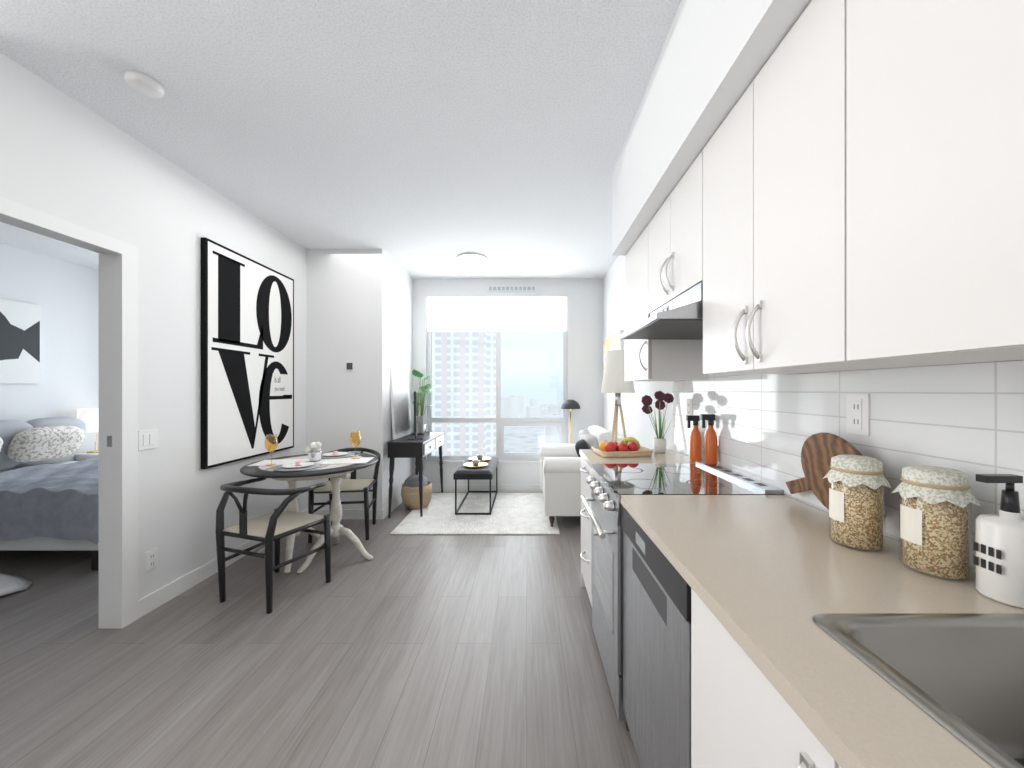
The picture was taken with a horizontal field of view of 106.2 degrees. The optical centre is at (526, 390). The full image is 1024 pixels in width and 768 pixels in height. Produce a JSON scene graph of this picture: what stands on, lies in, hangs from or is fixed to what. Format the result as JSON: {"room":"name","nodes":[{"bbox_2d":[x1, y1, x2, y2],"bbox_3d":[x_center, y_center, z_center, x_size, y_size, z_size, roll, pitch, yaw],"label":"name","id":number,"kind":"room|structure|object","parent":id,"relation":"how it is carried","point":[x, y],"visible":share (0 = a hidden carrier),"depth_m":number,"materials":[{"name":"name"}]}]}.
{"room":"kitchen and living room","nodes":[
{"label":"kitchen and living room","id":0,"kind":"room"},
{"bbox_2d":[0,243,98,452],"bbox_3d":[-5.180,-0.065,1.775,0.100,2.750,6.750,0,0,0],"label":"wall","id":1,"kind":"structure","parent":0,"point":[63,294],"depth_m":4.20,"materials":[{"name":"white paint"}]},
{"bbox_2d":[0,299,40,383],"bbox_3d":[-5.112,-0.480,3.490,0.031,0.820,1.080,0,0,0],"label":"art","id":2,"kind":"object","parent":1,"relation":"attached to","point":[20,342],"visible":1,"depth_m":3.87,"materials":[{"name":"white paper"}]},
{"bbox_2d":[0,52,306,599],"bbox_3d":[-2.290,-0.065,1.155,0.100,2.750,5.510,0,0,0],"label":"wall","id":3,"kind":"structure","parent":0,"point":[63,156],"depth_m":2.35,"materials":[{"name":"white paint"}]},
{"bbox_2d":[0,196,137,628],"bbox_3d":[-2.290,0.245,1.515,0.130,2.130,1.370,0,0,0],"label":"door frame","id":4,"kind":"structure","parent":3,"relation":"attached to","point":[118,440],"depth_m":2.11,"materials":[{"name":"white"}]},
{"bbox_2d":[138,429,157,450],"bbox_3d":[-2.235,0.290,2.270,0.008,0.115,0.115,0,0,0],"label":"double light switch","id":5,"kind":"object","parent":3,"relation":"attached to","point":[147,439],"visible":1,"depth_m":2.26,"materials":[{"name":"white plastic"}]},
{"bbox_2d":[145,548,157,571],"bbox_3d":[-2.235,1.010,2.290,0.008,0.115,0.075,0,0,0],"label":"outlet","id":6,"kind":"object","parent":3,"relation":"attached to","point":[151,559],"visible":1,"depth_m":2.28,"materials":[{"name":"white plastic"}]},
{"bbox_2d":[138,509,307,618],"bbox_3d":[-2.234,1.260,3.021,0.012,0.100,1.777,0,0,0],"label":"baseboard","id":7,"kind":"structure","parent":3,"relation":"attached to","point":[160,596],"depth_m":2.50,"materials":[{"name":"white wood"}]},
{"bbox_2d":[201,237,293,468],"bbox_3d":[-2.219,-0.255,3.135,0.037,1.590,1.000,0,0,0],"label":"picture","id":8,"kind":"object","parent":3,"relation":"attached to","point":[247,355],"visible":0.96,"depth_m":2.99,"materials":[{"name":"black"}]},
{"bbox_2d":[0,492,639,767],"bbox_3d":[-2.072,1.360,1.725,6.315,0.100,6.850,0,0,0],"label":"floor","id":9,"kind":"structure","parent":0,"point":[439,651],"depth_m":1.83,"materials":[{"name":"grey wood"}]},
{"bbox_2d":[0,572,32,595],"bbox_3d":[-3.940,1.276,2.387,1.340,0.060,0.746,0,0,0],"label":"sheepskin rug","id":10,"kind":"object","parent":9,"relation":"on","point":[10,583],"visible":0.93,"depth_m":2.56,"materials":[{"name":"white fur"}]},
{"bbox_2d":[0,417,98,569],"bbox_3d":[-4.048,0.792,3.467,2.045,1.037,1.565,0,0,0],"label":"bed","id":11,"kind":"object","parent":9,"relation":"on","point":[49,492],"visible":0.46,"depth_m":2.81,"materials":[{"name":"white fabric"}]},
{"bbox_2d":[74,452,98,460],"bbox_3d":[-4.865,1.010,4.470,0.450,0.600,0.420,0,0,0],"label":"nightstand","id":12,"kind":"object","parent":9,"relation":"on","point":[82,456],"depth_m":4.26,"materials":[{"name":"white wood"}]},
{"bbox_2d":[77,408,98,452],"bbox_3d":[-4.940,0.459,4.400,0.280,0.500,0.280,0,0,0],"label":"light","id":13,"kind":"object","parent":12,"relation":"on","point":[89,417],"visible":0.58,"depth_m":4.29,"materials":[{"name":"white fabric"}]},
{"bbox_2d":[215,478,330,613],"bbox_3d":[-1.636,0.937,2.511,0.612,0.747,0.561,0,0,0],"label":"chair","id":14,"kind":"object","parent":9,"relation":"on","point":[276,525],"visible":1,"depth_m":2.37,"materials":[{"name":"black paint"}]},
{"bbox_2d":[240,452,377,573],"bbox_3d":[-1.670,0.936,3.020,0.963,0.748,0.940,0,0,0],"label":"dining table","id":15,"kind":"object","parent":9,"relation":"on","point":[335,473],"visible":0.71,"depth_m":2.90,"materials":[{"name":"black paint"}]},
{"bbox_2d":[248,459,309,465],"bbox_3d":[-1.893,0.559,2.983,0.381,0.005,0.269,0,0,-8],"label":"table runner","id":16,"kind":"object","parent":15,"relation":"on","point":[278,461],"depth_m":3.01,"materials":[{"name":"fabric"}]},
{"bbox_2d":[265,434,277,465],"bbox_3d":[-1.915,0.445,2.880,0.084,0.225,0.084,0,0,0],"label":"wine glass","id":17,"kind":"object","parent":16,"relation":"on","point":[266,439],"visible":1,"depth_m":2.88,"materials":[{"name":"gold"}]},
{"bbox_2d":[265,461,328,470],"bbox_3d":[-1.660,0.537,2.790,0.360,0.041,0.310,0,0,0],"label":"place setting","id":18,"kind":"object","parent":15,"relation":"on","point":[298,466],"visible":1,"depth_m":2.76,"materials":[{"name":"white ceramic"}]},
{"bbox_2d":[321,451,359,458],"bbox_3d":[-1.630,0.537,3.270,0.360,0.041,0.310,0,0,0],"label":"place setting","id":19,"kind":"object","parent":15,"relation":"on","point":[334,455],"visible":0.9,"depth_m":3.25,"materials":[{"name":"grey ceramic"}]},
{"bbox_2d":[315,457,373,463],"bbox_3d":[-1.449,0.559,3.045,0.396,0.005,0.270,0,0,-8],"label":"table runner","id":20,"kind":"object","parent":15,"relation":"on","point":[324,461],"depth_m":3.06,"materials":[{"name":"fabric"}]},
{"bbox_2d":[305,442,321,461],"bbox_3d":[-1.677,0.481,3.041,0.117,0.153,0.127,0,0,0],"label":"flowers","id":21,"kind":"object","parent":20,"relation":"on","point":[313,451],"visible":1,"depth_m":3.00,"materials":[{"name":"white plant"}]},
{"bbox_2d":[350,431,360,458],"bbox_3d":[-1.400,0.445,3.140,0.084,0.225,0.084,0,0,0],"label":"wine glass","id":22,"kind":"object","parent":20,"relation":"on","point":[355,439],"visible":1,"depth_m":3.13,"materials":[{"name":"gold"}]},
{"bbox_2d":[308,447,380,542],"bbox_3d":[-1.657,0.937,3.554,0.597,0.747,0.530,0,0,0],"label":"chair","id":23,"kind":"object","parent":9,"relation":"on","point":[353,484],"visible":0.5,"depth_m":3.48,"materials":[{"name":"black paint"}]},
{"bbox_2d":[387,432,443,517],"bbox_3d":[-1.234,0.920,4.430,0.398,0.780,1.016,0,0,0],"label":"tv console","id":24,"kind":"object","parent":9,"relation":"on","point":[417,449],"visible":0.9,"depth_m":3.95,"materials":[{"name":"black paint"}]},
{"bbox_2d":[390,349,410,439],"bbox_3d":[-1.456,0.041,4.430,0.080,0.980,0.580,0,0,0],"label":"tv","id":25,"kind":"object","parent":24,"relation":"on","point":[400,402],"visible":0.98,"depth_m":4.36,"materials":[{"name":"black"}]},
{"bbox_2d":[408,391,423,439],"bbox_3d":[-1.250,0.269,4.358,0.160,0.518,0.740,0,0,-14],"label":"tv","id":26,"kind":"object","parent":24,"relation":"on","point":[416,411],"visible":1,"depth_m":4.05,"materials":[{"name":"black paint"}]},
{"bbox_2d":[418,416,423,432],"bbox_3d":[-1.323,0.424,4.777,0.075,0.208,0.025,0,0,0],"label":"vase","id":27,"kind":"object","parent":24,"relation":"on","point":[421,424],"visible":0.64,"depth_m":4.76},
{"bbox_2d":[412,369,432,431],"bbox_3d":[-1.310,0.133,4.827,0.256,0.790,0.241,0,0,0],"label":"plant","id":28,"kind":"object","parent":24,"relation":"on","point":[416,373],"visible":0.77,"depth_m":4.84,"materials":[{"name":"green plant"}]},
{"bbox_2d":[390,493,559,534],"bbox_3d":[-0.470,1.303,4.180,1.540,0.012,1.400,0,0,0],"label":"rug","id":29,"kind":"object","parent":9,"relation":"on","point":[517,513],"visible":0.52,"depth_m":3.92,"materials":[{"name":"carpet"}]},
{"bbox_2d":[401,475,431,508],"bbox_3d":[-1.230,1.125,4.300,0.340,0.340,0.337,0,0,0],"label":"basket","id":30,"kind":"object","parent":29,"relation":"on","point":[410,493],"visible":0.94,"depth_m":4.18,"materials":[{"name":"beige wicker"}]},
{"bbox_2d":[453,456,498,514],"bbox_3d":[-0.560,1.065,4.445,0.400,0.460,0.930,0,0,0],"label":"bench","id":31,"kind":"object","parent":29,"relation":"on","point":[463,472],"visible":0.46,"depth_m":4.00,"materials":[{"name":"black fabric"}]},
{"bbox_2d":[463,460,487,467],"bbox_3d":[-0.560,0.795,4.220,0.270,0.055,0.270,0,0,0],"label":"tray","id":32,"kind":"object","parent":31,"relation":"on","point":[475,463],"visible":1,"depth_m":4.19,"materials":[{"name":"white ceramic"}]},
{"bbox_2d":[469,454,490,460],"bbox_3d":[-0.560,0.795,4.590,0.270,0.055,0.270,0,0,0],"label":"tray","id":33,"kind":"object","parent":31,"relation":"on","point":[480,457],"visible":0.96,"depth_m":4.57,"materials":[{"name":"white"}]},
{"bbox_2d":[561,400,579,443],"bbox_3d":[0.550,0.713,4.830,0.250,1.195,0.250,0,0,0],"label":"floor lamp","id":34,"kind":"object","parent":9,"relation":"on","point":[570,404],"visible":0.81,"depth_m":4.75,"materials":[{"name":"grey metal"}]},
{"bbox_2d":[541,425,623,526],"bbox_3d":[0.571,0.858,4.150,0.802,0.904,1.120,0,0,0],"label":"sofa","id":35,"kind":"object","parent":9,"relation":"on","point":[560,476],"visible":0.4,"depth_m":3.60,"materials":[{"name":"fabric"}]},
{"bbox_2d":[601,350,634,441],"bbox_3d":[0.740,0.496,3.179,0.374,1.632,0.389,0,0,0],"label":"lamp","id":36,"kind":"object","parent":9,"relation":"on","point":[615,382],"visible":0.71,"depth_m":3.04,"materials":[{"name":"white fabric"}]},
{"bbox_2d":[580,457,711,636],"bbox_3d":[0.668,0.869,2.317,0.613,0.884,0.508,0,0,0],"label":"base cabinet","id":37,"kind":"object","parent":9,"relation":"on","point":[701,620],"depth_m":2.21,"materials":[{"name":"white wood"}]},
{"bbox_2d":[580,449,695,464],"bbox_3d":[0.665,0.411,2.319,0.620,0.032,0.512,0,0,0],"label":"countertop","id":38,"kind":"structure","parent":37,"relation":"on","point":[671,456],"depth_m":2.21,"materials":[{"name":"beige stone"}]},
{"bbox_2d":[592,437,653,457],"bbox_3d":[0.585,0.346,2.370,0.330,0.096,0.240,0,0,-8],"label":"fruit tray","id":39,"kind":"object","parent":38,"relation":"on","point":[623,448],"visible":1,"depth_m":2.31,"materials":[{"name":"red food"}]},
{"bbox_2d":[641,391,673,452],"bbox_3d":[0.815,0.198,2.418,0.212,0.392,0.174,0,0,0],"label":"flower vase","id":40,"kind":"object","parent":38,"relation":"on","point":[659,444],"visible":1,"depth_m":2.41,"materials":[{"name":"white ceramic"}]},
{"bbox_2d":[686,415,701,461],"bbox_3d":[0.925,0.266,2.125,0.080,0.255,0.058,0,0,0],"label":"spray bottle","id":41,"kind":"object","parent":38,"relation":"on","point":[695,446],"visible":0.92,"depth_m":2.11,"materials":[{"name":"orange plastic"}]},
{"bbox_2d":[621,504,690,767],"bbox_3d":[0.664,0.870,1.151,0.616,0.881,0.595,0,0,0],"label":"dishwasher","id":42,"kind":"object","parent":9,"relation":"on","point":[657,649],"visible":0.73,"depth_m":1.08,"materials":[{"name":"silver metal"}]},
{"bbox_2d":[580,461,782,730],"bbox_3d":[0.629,0.844,1.758,0.690,0.932,0.606,0,0,0],"label":"stove","id":43,"kind":"object","parent":9,"relation":"on","point":[610,484],"visible":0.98,"depth_m":1.64,"materials":[{"name":"silver metal"}]},
{"bbox_2d":[700,414,716,464],"bbox_3d":[0.930,0.249,1.960,0.080,0.255,0.058,0,0,0],"label":"spray bottle","id":44,"kind":"object","parent":43,"relation":"on","point":[710,448],"visible":1,"depth_m":1.94,"materials":[{"name":"orange plastic"}]},
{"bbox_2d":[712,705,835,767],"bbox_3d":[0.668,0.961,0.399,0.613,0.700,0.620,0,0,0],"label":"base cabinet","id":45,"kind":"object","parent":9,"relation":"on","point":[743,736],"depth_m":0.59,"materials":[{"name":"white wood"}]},
{"bbox_2d":[621,495,1023,767],"bbox_3d":[0.665,0.411,0.325,0.620,0.032,2.252,0,0,0],"label":"countertop","id":46,"kind":"structure","parent":45,"relation":"on","point":[762,566],"depth_m":0.73,"materials":[{"name":"beige stone"}]},
{"bbox_2d":[786,432,862,509],"bbox_3d":[0.928,0.259,1.204,0.081,0.264,0.379,0,0,0],"label":"cutting board","id":47,"kind":"object","parent":46,"relation":"on","point":[819,451],"visible":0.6,"depth_m":1.20,"materials":[{"name":"brown wood"}]},
{"bbox_2d":[823,455,890,551],"bbox_3d":[0.843,0.282,0.985,0.133,0.222,0.135,0,0,0],"label":"jar","id":48,"kind":"object","parent":46,"relation":"on","point":[856,498],"visible":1,"depth_m":0.95,"materials":[{"name":"clear glass"}]},
{"bbox_2d":[812,613,1023,767],"bbox_3d":[0.731,0.287,0.383,0.486,0.586,0.589,0,0,0],"label":"sink","id":49,"kind":"object","parent":46,"relation":"in","point":[960,676],"visible":0.75,"depth_m":0.64,"materials":[{"name":"silver metal"}]},
{"bbox_2d":[892,465,981,580],"bbox_3d":[0.891,0.282,0.842,0.133,0.222,0.135,0,0,0],"label":"jar","id":50,"kind":"object","parent":46,"relation":"on","point":[934,524],"visible":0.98,"depth_m":0.81,"materials":[{"name":"clear glass"}]},
{"bbox_2d":[973,474,1023,608],"bbox_3d":[0.909,0.277,0.727,0.098,0.233,0.084,0,0,0],"label":"soap dispenser","id":51,"kind":"object","parent":46,"relation":"on","point":[998,548],"visible":1,"depth_m":0.72,"materials":[{"name":"white ceramic"}]},
{"bbox_2d":[0,0,680,278],"bbox_3d":[-2.072,-1.490,1.725,6.315,0.100,6.850,0,0,0],"label":"ceiling","id":52,"kind":"structure","parent":0,"point":[423,139],"depth_m":1.96,"materials":[{"name":"paint"}]},
{"bbox_2d":[124,70,164,98],"bbox_3d":[-1.780,-1.419,1.790,0.136,0.041,0.136,0,0,0],"label":"smoke detector","id":53,"kind":"object","parent":52,"relation":"attached to","point":[144,84],"visible":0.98,"depth_m":1.77,"materials":[{"name":"white plastic"}]},
{"bbox_2d":[457,253,486,265],"bbox_3d":[-0.590,-1.415,4.170,0.320,0.049,0.320,0,0,0],"label":"flush ceiling light","id":54,"kind":"object","parent":52,"relation":"attached to","point":[471,259],"visible":1,"depth_m":4.09,"materials":[{"name":"white"}]},
{"bbox_2d":[307,249,412,508],"bbox_3d":[-1.905,-0.065,4.430,0.870,2.750,1.040,0,0,0],"label":"wall","id":55,"kind":"structure","parent":0,"point":[360,308],"depth_m":3.91,"materials":[{"name":"white paint"}]},
{"bbox_2d":[313,509,380,518],"bbox_3d":[-1.845,1.260,3.904,0.750,0.100,0.011,0,0,0],"label":"baseboard","id":56,"kind":"structure","parent":55,"relation":"attached to","point":[346,513],"depth_m":3.90,"materials":[{"name":"white paint"}]},
{"bbox_2d":[346,362,353,370],"bbox_3d":[-1.800,-0.240,3.904,0.075,0.095,0.011,0,0,0],"label":"thermostat","id":57,"kind":"object","parent":55,"relation":"attached to","point":[349,366],"visible":1,"depth_m":3.90,"materials":[{"name":"white"}]},
{"bbox_2d":[381,494,401,518],"bbox_3d":[-1.464,1.260,4.404,0.012,0.100,1.012,0,0,0],"label":"baseboard","id":58,"kind":"structure","parent":55,"relation":"attached to","point":[397,501],"depth_m":4.17,"materials":[{"name":"white"}]},
{"bbox_2d":[413,279,602,483],"bbox_3d":[-2.072,-0.065,5.050,6.115,2.750,0.200,0,0,0],"label":"wall","id":59,"kind":"structure","parent":0,"point":[584,297],"depth_m":4.95,"materials":[{"name":"white paint"}]},
{"bbox_2d":[432,484,542,491],"bbox_3d":[-0.243,1.260,4.944,2.454,0.100,0.011,0,0,0],"label":"baseboard","id":60,"kind":"structure","parent":59,"relation":"attached to","point":[435,487],"depth_m":4.94,"materials":[{"name":"white"}]},
{"bbox_2d":[426,298,566,462],"bbox_3d":[-0.385,-0.140,5.003,1.830,2.140,0.135,0,0,0],"label":"window","id":61,"kind":"structure","parent":59,"relation":"in","point":[501,423],"depth_m":5.01,"materials":[{"name":"silver metal"}]},
{"bbox_2d":[428,297,565,330],"bbox_3d":[-0.385,-0.989,4.978,1.790,0.438,0.045,0,0,0],"label":"roller blind","id":62,"kind":"object","parent":61,"relation":"attached to","point":[496,313],"visible":0.95,"depth_m":4.97,"materials":[{"name":"white fabric"}]},
{"bbox_2d":[488,286,535,290],"bbox_3d":[-0.190,-1.310,4.943,0.620,0.070,0.013,0,0,0],"label":"air vent","id":63,"kind":"object","parent":59,"relation":"in","point":[511,288],"visible":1,"depth_m":4.94,"materials":[{"name":"white metal"}]},
{"bbox_2d":[612,0,811,255],"bbox_3d":[0.777,-1.171,0.485,0.415,0.538,4.170,0,0,0],"label":"soffit","id":64,"kind":"structure","parent":0,"point":[714,57],"depth_m":1.38,"materials":[{"name":"white paint"}]},
{"bbox_2d":[603,256,1021,571],"bbox_3d":[1.035,-0.065,1.775,0.100,2.750,6.750,0,0,0],"label":"wall","id":65,"kind":"structure","parent":0,"point":[638,425],"depth_m":3.75,"materials":[{"name":"white paint"}]},
{"bbox_2d":[603,330,622,370],"bbox_3d":[0.969,-0.430,4.360,0.028,0.380,0.880,0,0,0],"label":"picture","id":66,"kind":"object","parent":65,"relation":"attached to","point":[613,342],"visible":0.61,"depth_m":4.27,"materials":[{"name":"white"}]},
{"bbox_2d":[625,229,696,380],"bbox_3d":[0.819,-0.479,2.320,0.328,0.838,0.500,0,0,0],"label":"upper cabinet","id":67,"kind":"object","parent":65,"relation":"attached to","point":[645,360],"depth_m":2.15,"materials":[{"name":"white wood"}]},
{"bbox_2d":[645,153,700,315],"bbox_3d":[0.819,-0.655,1.750,0.328,0.486,0.640,0,0,0],"label":"upper cabinet","id":68,"kind":"object","parent":65,"relation":"attached to","point":[673,235],"depth_m":1.69,"materials":[{"name":"white wood"}]},
{"bbox_2d":[619,282,702,339],"bbox_3d":[0.736,-0.340,1.751,0.492,0.142,0.598,0,0,0],"label":"range hood","id":69,"kind":"object","parent":68,"relation":"attached to","point":[679,317],"visible":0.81,"depth_m":1.62,"materials":[{"name":"silver metal"}]},
{"bbox_2d":[697,0,885,379],"bbox_3d":[0.819,-0.479,1.111,0.328,0.838,0.645,0,0,0],"label":"upper cabinet","id":70,"kind":"object","parent":65,"relation":"attached to","point":[767,170],"depth_m":1.01,"materials":[{"name":"white wood"}]},
{"bbox_2d":[673,360,1023,570],"bbox_3d":[0.981,-0.009,0.886,0.007,0.805,3.372,0,0,0],"label":"backsplash","id":71,"kind":"structure","parent":65,"relation":"attached to","point":[968,419],"depth_m":1.04,"materials":[{"name":"tile"}]},
{"bbox_2d":[686,399,691,414],"bbox_3d":[0.973,0.110,2.300,0.008,0.120,0.075,0,0,0],"label":"outlet","id":72,"kind":"object","parent":71,"relation":"attached to","point":[688,406],"visible":0.9,"depth_m":2.30,"materials":[{"name":"white plastic"}]},
{"bbox_2d":[846,394,869,435],"bbox_3d":[0.973,0.070,1.130,0.008,0.120,0.075,0,0,0],"label":"outlet","id":73,"kind":"object","parent":71,"relation":"attached to","point":[857,414],"visible":1,"depth_m":1.12,"materials":[{"name":"white plastic"}]},
{"bbox_2d":[833,0,1023,367],"bbox_3d":[0.819,-0.479,0.595,0.328,0.838,0.393,0,0,0],"label":"upper cabinet","id":74,"kind":"object","parent":65,"relation":"attached to","point":[847,193],"depth_m":0.63,"materials":[{"name":"white wood"}]},
{"label":"outside","id":75,"kind":"structure","parent":0,"visible":0},
{"bbox_2d":[432,331,562,455],"bbox_3d":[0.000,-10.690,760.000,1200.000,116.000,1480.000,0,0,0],"label":"city buildings","id":76,"kind":"structure","parent":75,"point":[476,395],"depth_m":140.00,"materials":[{"name":"blue"}]}
]}

